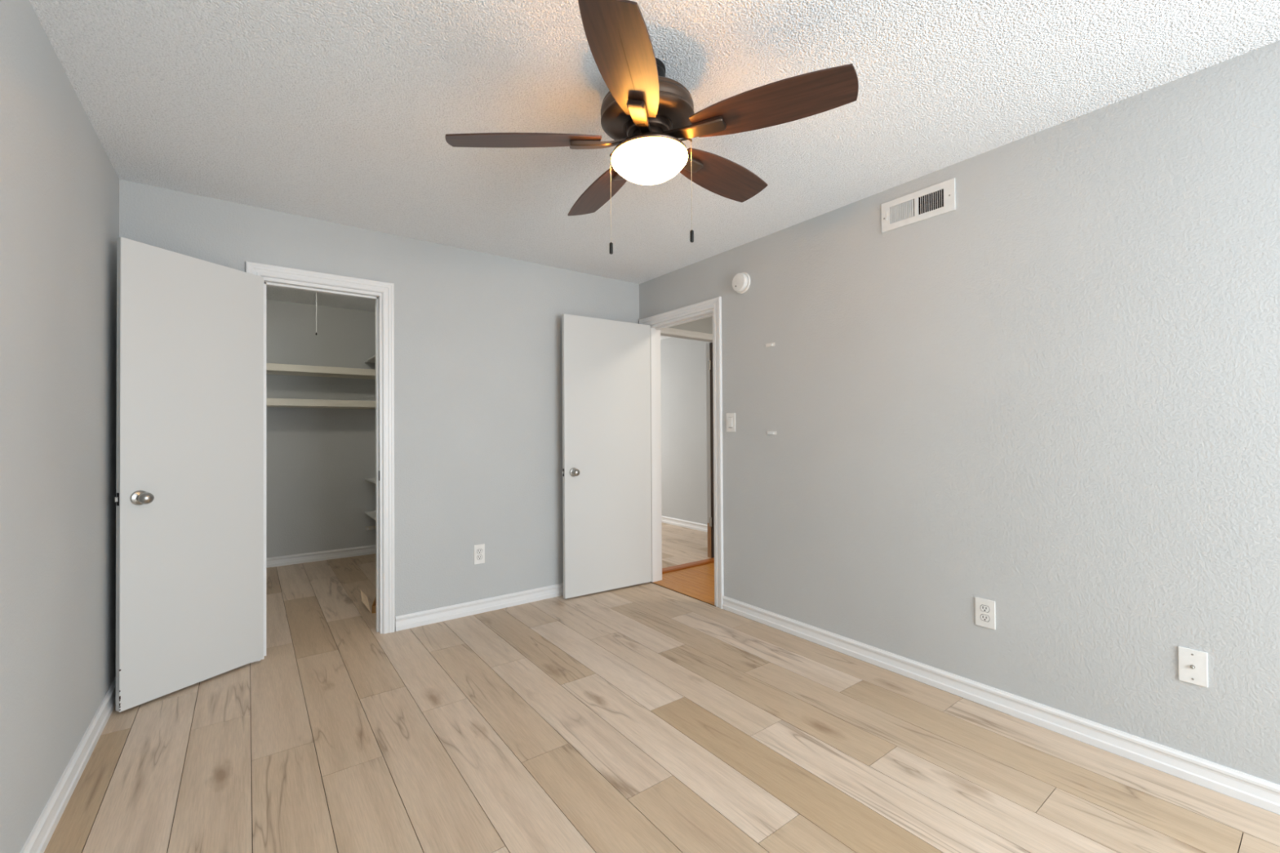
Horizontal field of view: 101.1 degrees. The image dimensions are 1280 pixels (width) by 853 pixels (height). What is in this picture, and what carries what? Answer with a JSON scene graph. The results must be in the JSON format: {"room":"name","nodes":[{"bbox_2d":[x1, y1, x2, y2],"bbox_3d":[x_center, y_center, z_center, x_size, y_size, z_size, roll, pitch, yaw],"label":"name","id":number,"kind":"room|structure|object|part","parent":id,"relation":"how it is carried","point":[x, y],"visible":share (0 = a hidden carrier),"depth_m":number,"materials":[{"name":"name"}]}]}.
{"room":"empty bedroom","nodes":[
{"label":"empty bedroom","id":0,"kind":"room"},
{"bbox_2d":[0,0,119,852],"bbox_3d":[-0.840,0.004,0.218,0.100,2.440,5.655,0,-1,-37],"label":"wall","id":1,"kind":"structure","parent":0,"point":[60,185],"depth_m":1.63,"materials":[{"name":"grey paint"}]},
{"bbox_2d":[19,676,115,852],"bbox_3d":[-0.811,1.181,0.277,0.018,0.087,5.540,0,-1,-37],"label":"baseboard","id":2,"kind":"structure","parent":1,"relation":"attached to","point":[37,841],"depth_m":1.77,"materials":[{"name":"white paint"}]},
{"bbox_2d":[266,299,375,557],"bbox_3d":[-3.233,0.061,4.973,1.950,2.440,0.100,0,-1,-37],"label":"wall","id":3,"kind":"structure","parent":0,"point":[319,460],"depth_m":5.03,"materials":[{"name":"grey paint"}]},
{"bbox_2d":[266,363,375,379],"bbox_3d":[-3.094,-0.509,4.786,1.750,0.061,0.379,0,-1,-37],"label":"closet shelf","id":4,"kind":"object","parent":3,"relation":"attached to","point":[271,368],"visible":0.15,"depth_m":4.82,"materials":[{"name":"beige paint"}]},
{"bbox_2d":[266,544,375,568],"bbox_3d":[-3.192,1.237,4.917,1.750,0.087,0.015,0,-1,-37],"label":"baseboard","id":5,"kind":"structure","parent":3,"relation":"attached to","point":[369,549],"depth_m":5.01,"materials":[{"name":"white paint"}]},
{"bbox_2d":[266,398,375,408],"bbox_3d":[-3.092,-0.209,4.784,1.750,0.061,0.379,0,-1,-37],"label":"closet shelf","id":6,"kind":"object","parent":3,"relation":"attached to","point":[270,402],"visible":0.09,"depth_m":4.77,"materials":[{"name":"beige paint"}]},
{"bbox_2d":[364,354,375,363],"bbox_3d":[-2.135,-0.656,4.698,0.318,0.018,1.670,0,-1,-37],"label":"shelf","id":7,"kind":"object","parent":3,"relation":"attached to","point":[372,359],"visible":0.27,"depth_m":5.12,"materials":[{"name":"white paint"}]},
{"bbox_2d":[364,511,375,519],"bbox_3d":[-2.215,0.850,4.805,0.318,0.018,1.370,0,-1,-37],"label":"shelf","id":8,"kind":"object","parent":3,"relation":"attached to","point":[371,513],"visible":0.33,"depth_m":5.11,"materials":[{"name":"white paint"}]},
{"bbox_2d":[364,477,375,484],"bbox_3d":[-2.217,0.515,4.808,0.318,0.018,1.370,0,-1,-37],"label":"shelf","id":9,"kind":"object","parent":3,"relation":"attached to","point":[370,479],"visible":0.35,"depth_m":5.09,"materials":[{"name":"white paint"}]},
{"bbox_2d":[365,525,375,529],"bbox_3d":[-2.606,1.018,5.335,0.312,0.032,0.050,0,-1,-37],"label":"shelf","id":10,"kind":"object","parent":3,"relation":"attached to","point":[372,527],"visible":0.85,"depth_m":5.26,"materials":[{"name":"beige paint"}]},
{"bbox_2d":[119,179,712,616],"bbox_3d":[-0.834,0.036,3.822,4.420,2.440,0.115,0,-1,-37],"label":"wall","id":11,"kind":"structure","parent":0,"point":[478,354],"depth_m":3.47,"materials":[{"name":"grey paint"}]},
{"bbox_2d":[114,236,263,711],"bbox_3d":[-2.157,0.207,2.562,0.179,2.068,0.604,-1,-1,23],"label":"door","id":12,"kind":"structure","parent":11,"relation":"in","point":[188,500],"depth_m":2.51,"materials":[{"name":"white paint"}]},
{"bbox_3d":[-2.277,0.318,2.296,0.022,0.056,0.002,-1,-1,23],"label":"latch plate","id":13,"kind":"part","parent":12,"relation":"part of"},
{"bbox_3d":[-2.194,0.318,2.332,0.066,0.053,0.053,-1,-1,23],"label":"knob","id":14,"kind":"part","parent":12,"relation":"part of","materials":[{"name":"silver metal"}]},
{"bbox_2d":[245,261,395,662],"bbox_3d":[-1.836,0.188,3.060,0.730,2.134,0.134,0,-1,-37],"label":"door frame","id":15,"kind":"structure","parent":11,"relation":"attached to","point":[387,289],"depth_m":3.20,"materials":[{"name":"white paint"}]},
{"bbox_2d":[395,582,563,631],"bbox_3d":[-0.744,1.212,3.792,1.886,0.087,0.015,0,-1,-37],"label":"baseboard","id":16,"kind":"structure","parent":11,"relation":"attached to","point":[411,620],"depth_m":3.52,"materials":[{"name":"white paint"}]},
{"bbox_2d":[474,543,484,564],"bbox_3d":[-1.083,0.861,3.549,0.074,0.130,0.008,0,-1,-37],"label":"wall outlet","id":17,"kind":"object","parent":11,"relation":"attached to","point":[479,549],"visible":1,"depth_m":3.55,"materials":[{"name":"white plastic"}]},
{"bbox_2d":[476,555,482,559],"bbox_3d":[-1.081,0.881,3.547,0.037,0.030,0.001,0,-1,-37],"label":"receptacle","id":18,"kind":"object","parent":17,"relation":"attached to","point":[478,557],"depth_m":3.55,"materials":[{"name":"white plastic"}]},
{"bbox_2d":[476,548,482,553],"bbox_3d":[-1.081,0.840,3.547,0.037,0.030,0.001,0,-1,-37],"label":"receptacle","id":19,"kind":"object","parent":17,"relation":"attached to","point":[478,550],"depth_m":3.55,"materials":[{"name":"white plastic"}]},
{"bbox_2d":[660,327,712,340],"bbox_3d":[0.448,0.200,4.692,0.943,2.110,0.019,0,-1,-37],"label":"door frame","id":20,"kind":"structure","parent":11,"relation":"attached to","point":[668,331],"depth_m":4.68,"materials":[{"name":"white paint"}]},
{"bbox_2d":[706,342,714,558],"bbox_3d":[0.685,0.227,5.059,0.056,2.060,0.075,0,-1,-37],"label":"door frame","id":21,"kind":"structure","parent":11,"relation":"attached to","point":[710,513],"depth_m":5.04,"materials":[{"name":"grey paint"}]},
{"bbox_2d":[29,0,1279,339],"bbox_3d":[0.033,-1.235,3.254,5.130,0.080,9.450,0,-1,-37],"label":"ceiling","id":22,"kind":"structure","parent":0,"point":[342,112],"depth_m":1.91,"materials":[{"name":"white paint"}]},
{"bbox_2d":[315,292,317,335],"bbox_3d":[-2.103,-0.881,3.409,0.112,0.599,0.112,0,-1,3],"label":"pull cord","id":23,"kind":"object","parent":22,"relation":"attached to","point":[316,292],"visible":0.15,"depth_m":3.35,"materials":[{"name":"white plastic"}]},
{"bbox_3d":[-2.066,-0.883,3.360,0.002,0.584,0.008,0,-1,-37],"label":"pull cord","id":24,"kind":"part","parent":23,"relation":"part of","materials":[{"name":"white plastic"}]},
{"bbox_2d":[444,0,858,254],"bbox_3d":[0.039,-0.905,1.825,1.260,0.604,1.269,0,-1,-37],"label":"ceiling fan","id":25,"kind":"object","parent":22,"relation":"hanging from","point":[646,113],"visible":1,"depth_m":1.67,"materials":[{"name":"wood"}]},
{"bbox_3d":[-0.378,-0.940,1.730,0.497,0.006,0.166,-5,16,-9],"label":"blade","id":26,"kind":"part","parent":25,"relation":"part of","materials":[{"name":"brown wood"}]},
{"bbox_3d":[-0.158,-0.967,2.162,0.166,0.006,0.497,-19,7,-26],"label":"blade","id":27,"kind":"part","parent":25,"relation":"part of","materials":[{"name":"brown wood"}]},
{"bbox_3d":[-0.102,-0.792,1.838,0.002,0.307,0.002,0,-1,-37],"label":"pull chain","id":28,"kind":"part","parent":25,"relation":"part of","materials":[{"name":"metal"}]},
{"bbox_3d":[-0.035,-0.946,1.385,0.166,0.006,0.497,11,6,8],"label":"blade","id":29,"kind":"part","parent":25,"relation":"part of","materials":[{"name":"brown wood"}]},
{"bbox_3d":[0.034,-0.883,1.796,0.261,0.086,0.261,-5,2,-37],"label":"lamp shade","id":30,"kind":"part","parent":25,"relation":"part of","materials":[{"name":"white glass"}]},
{"bbox_3d":[0.133,-0.954,1.761,0.084,0.015,0.007,-1,-1,18],"label":"chain arm","id":31,"kind":"part","parent":25,"relation":"part of","materials":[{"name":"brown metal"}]},
{"bbox_3d":[0.171,-0.798,1.748,0.002,0.300,0.002,0,-1,-37],"label":"pull chain","id":32,"kind":"part","parent":25,"relation":"part of","materials":[{"name":"metal"}]},
{"bbox_3d":[0.322,-0.989,2.085,0.497,0.006,0.166,-3,-12,-45],"label":"blade","id":33,"kind":"part","parent":25,"relation":"part of","materials":[{"name":"brown wood"}]},
{"bbox_3d":[0.398,-0.977,1.605,0.497,0.006,0.166,0,-10,27],"label":"blade","id":34,"kind":"part","parent":25,"relation":"part of","materials":[{"name":"brown wood"}]},
{"bbox_2d":[44,522,1279,852],"bbox_3d":[0.049,1.270,3.232,4.930,0.050,9.250,0,-1,-37],"label":"floor","id":35,"kind":"structure","parent":0,"point":[645,717],"depth_m":1.99,"materials":[{"name":"brown wood"}]},
{"bbox_2d":[360,589,375,613],"bbox_3d":[-1.815,1.195,3.751,0.335,0.133,0.395,0,-1,-21],"label":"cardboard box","id":36,"kind":"object","parent":35,"relation":"on","point":[364,598],"visible":0.27,"depth_m":3.63,"materials":[{"name":"brown cardboard"}]},
{"bbox_2d":[662,557,714,573],"bbox_3d":[0.424,1.248,4.740,0.905,0.016,0.124,0,-1,-37],"label":"threshold","id":37,"kind":"object","parent":35,"relation":"on","point":[673,568],"visible":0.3,"depth_m":4.70,"materials":[{"name":"brown wood"}]},
{"bbox_2d":[660,337,711,524],"bbox_3d":[0.365,0.057,7.015,0.100,2.440,3.590,0,-1,-37],"label":"wall","id":38,"kind":"structure","parent":0,"point":[682,361],"depth_m":6.68,"materials":[{"name":"grey paint"}]},
{"bbox_2d":[662,515,707,532],"bbox_3d":[0.323,1.233,6.974,0.015,0.087,3.580,0,-1,-37],"label":"baseboard","id":39,"kind":"structure","parent":38,"relation":"attached to","point":[695,526],"depth_m":6.63,"materials":[{"name":"white paint"}]},
{"bbox_2d":[639,40,1279,784],"bbox_3d":[1.731,0.005,2.136,0.100,2.440,5.655,0,-1,-37],"label":"wall","id":40,"kind":"structure","parent":0,"point":[1051,396],"depth_m":2.13,"materials":[{"name":"grey paint"}]},
{"bbox_2d":[639,296,724,608],"bbox_3d":[0.322,0.181,4.009,0.119,2.138,0.930,0,-1,-37],"label":"door frame","id":41,"kind":"structure","parent":40,"relation":"attached to","point":[655,386],"depth_m":3.90,"materials":[{"name":"white paint"}]},
{"bbox_2d":[561,314,652,599],"bbox_3d":[-0.239,0.213,4.019,0.774,2.058,0.154,0,-1,-34],"label":"door","id":42,"kind":"structure","parent":41,"relation":"in","point":[606,471],"depth_m":3.99,"materials":[{"name":"white paint"}]},
{"bbox_3d":[-0.463,0.332,3.807,0.053,0.053,0.053,0,-1,-34],"label":"knob","id":43,"kind":"part","parent":42,"relation":"part of","materials":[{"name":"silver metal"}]},
{"bbox_2d":[726,413,735,431],"bbox_3d":[0.610,-0.027,3.545,0.012,0.126,0.082,0,-1,-37],"label":"light switch","id":44,"kind":"object","parent":40,"relation":"attached to","point":[731,417],"visible":1,"depth_m":3.54,"materials":[{"name":"white plastic"}]},
{"bbox_2d":[732,272,750,293],"bbox_3d":[0.657,-0.945,3.453,0.047,0.136,0.136,0,-1,-37],"label":"smoke detector","id":45,"kind":"object","parent":40,"relation":"attached to","point":[741,281],"visible":1,"depth_m":3.43,"materials":[{"name":"white plastic"}]},
{"bbox_2d":[765,342,777,347],"bbox_3d":[0.813,-0.508,3.272,0.013,0.022,0.084,0,-1,-37],"label":"wall hook","id":46,"kind":"object","parent":40,"relation":"attached to","point":[771,344],"visible":1,"depth_m":3.27,"materials":[{"name":"white plastic"}]},
{"bbox_2d":[767,431,777,434],"bbox_3d":[0.820,0.040,3.263,0.013,0.022,0.084,0,-1,-37],"label":"wall hook","id":47,"kind":"object","parent":40,"relation":"attached to","point":[768,432],"visible":1,"depth_m":3.26,"materials":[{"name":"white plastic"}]},
{"bbox_2d":[881,177,955,232],"bbox_3d":[1.382,-1.069,2.589,0.114,0.146,0.349,0,-1,-37],"label":"air vent","id":48,"kind":"object","parent":40,"relation":"in","point":[938,199],"visible":0.99,"depth_m":2.57,"materials":[{"name":"white metal"}]},
{"bbox_2d":[974,596,995,629],"bbox_3d":[1.524,0.824,2.323,0.008,0.124,0.079,0,-1,-37],"label":"wall outlet","id":49,"kind":"object","parent":40,"relation":"attached to","point":[984,608],"visible":1,"depth_m":2.32,"materials":[{"name":"white plastic"}]},
{"bbox_2d":[980,613,989,622],"bbox_3d":[1.522,0.844,2.322,0.001,0.030,0.037,0,-1,-37],"label":"receptacle","id":50,"kind":"object","parent":49,"relation":"attached to","point":[984,617],"depth_m":2.32,"materials":[{"name":"white plastic"}]},
{"bbox_2d":[980,604,989,612],"bbox_3d":[1.521,0.803,2.322,0.002,0.030,0.038,0,-1,-37],"label":"receptacle","id":51,"kind":"object","parent":49,"relation":"attached to","point":[984,608],"depth_m":2.32,"materials":[{"name":"white plastic"}]},
{"bbox_2d":[722,595,1279,814],"bbox_3d":[1.946,1.177,1.751,0.015,0.087,4.606,0,-1,-37],"label":"baseboard","id":52,"kind":"structure","parent":40,"relation":"attached to","point":[1254,790],"depth_m":2.13,"materials":[{"name":"white paint"}]},
{"bbox_2d":[1177,646,1208,687],"bbox_3d":[1.901,0.827,1.810,0.017,0.118,0.071,0,-1,-37],"label":"cable plate","id":53,"kind":"object","parent":40,"relation":"attached to","point":[1193,664],"visible":1,"depth_m":1.81,"materials":[{"name":"white plastic"}]}
]}

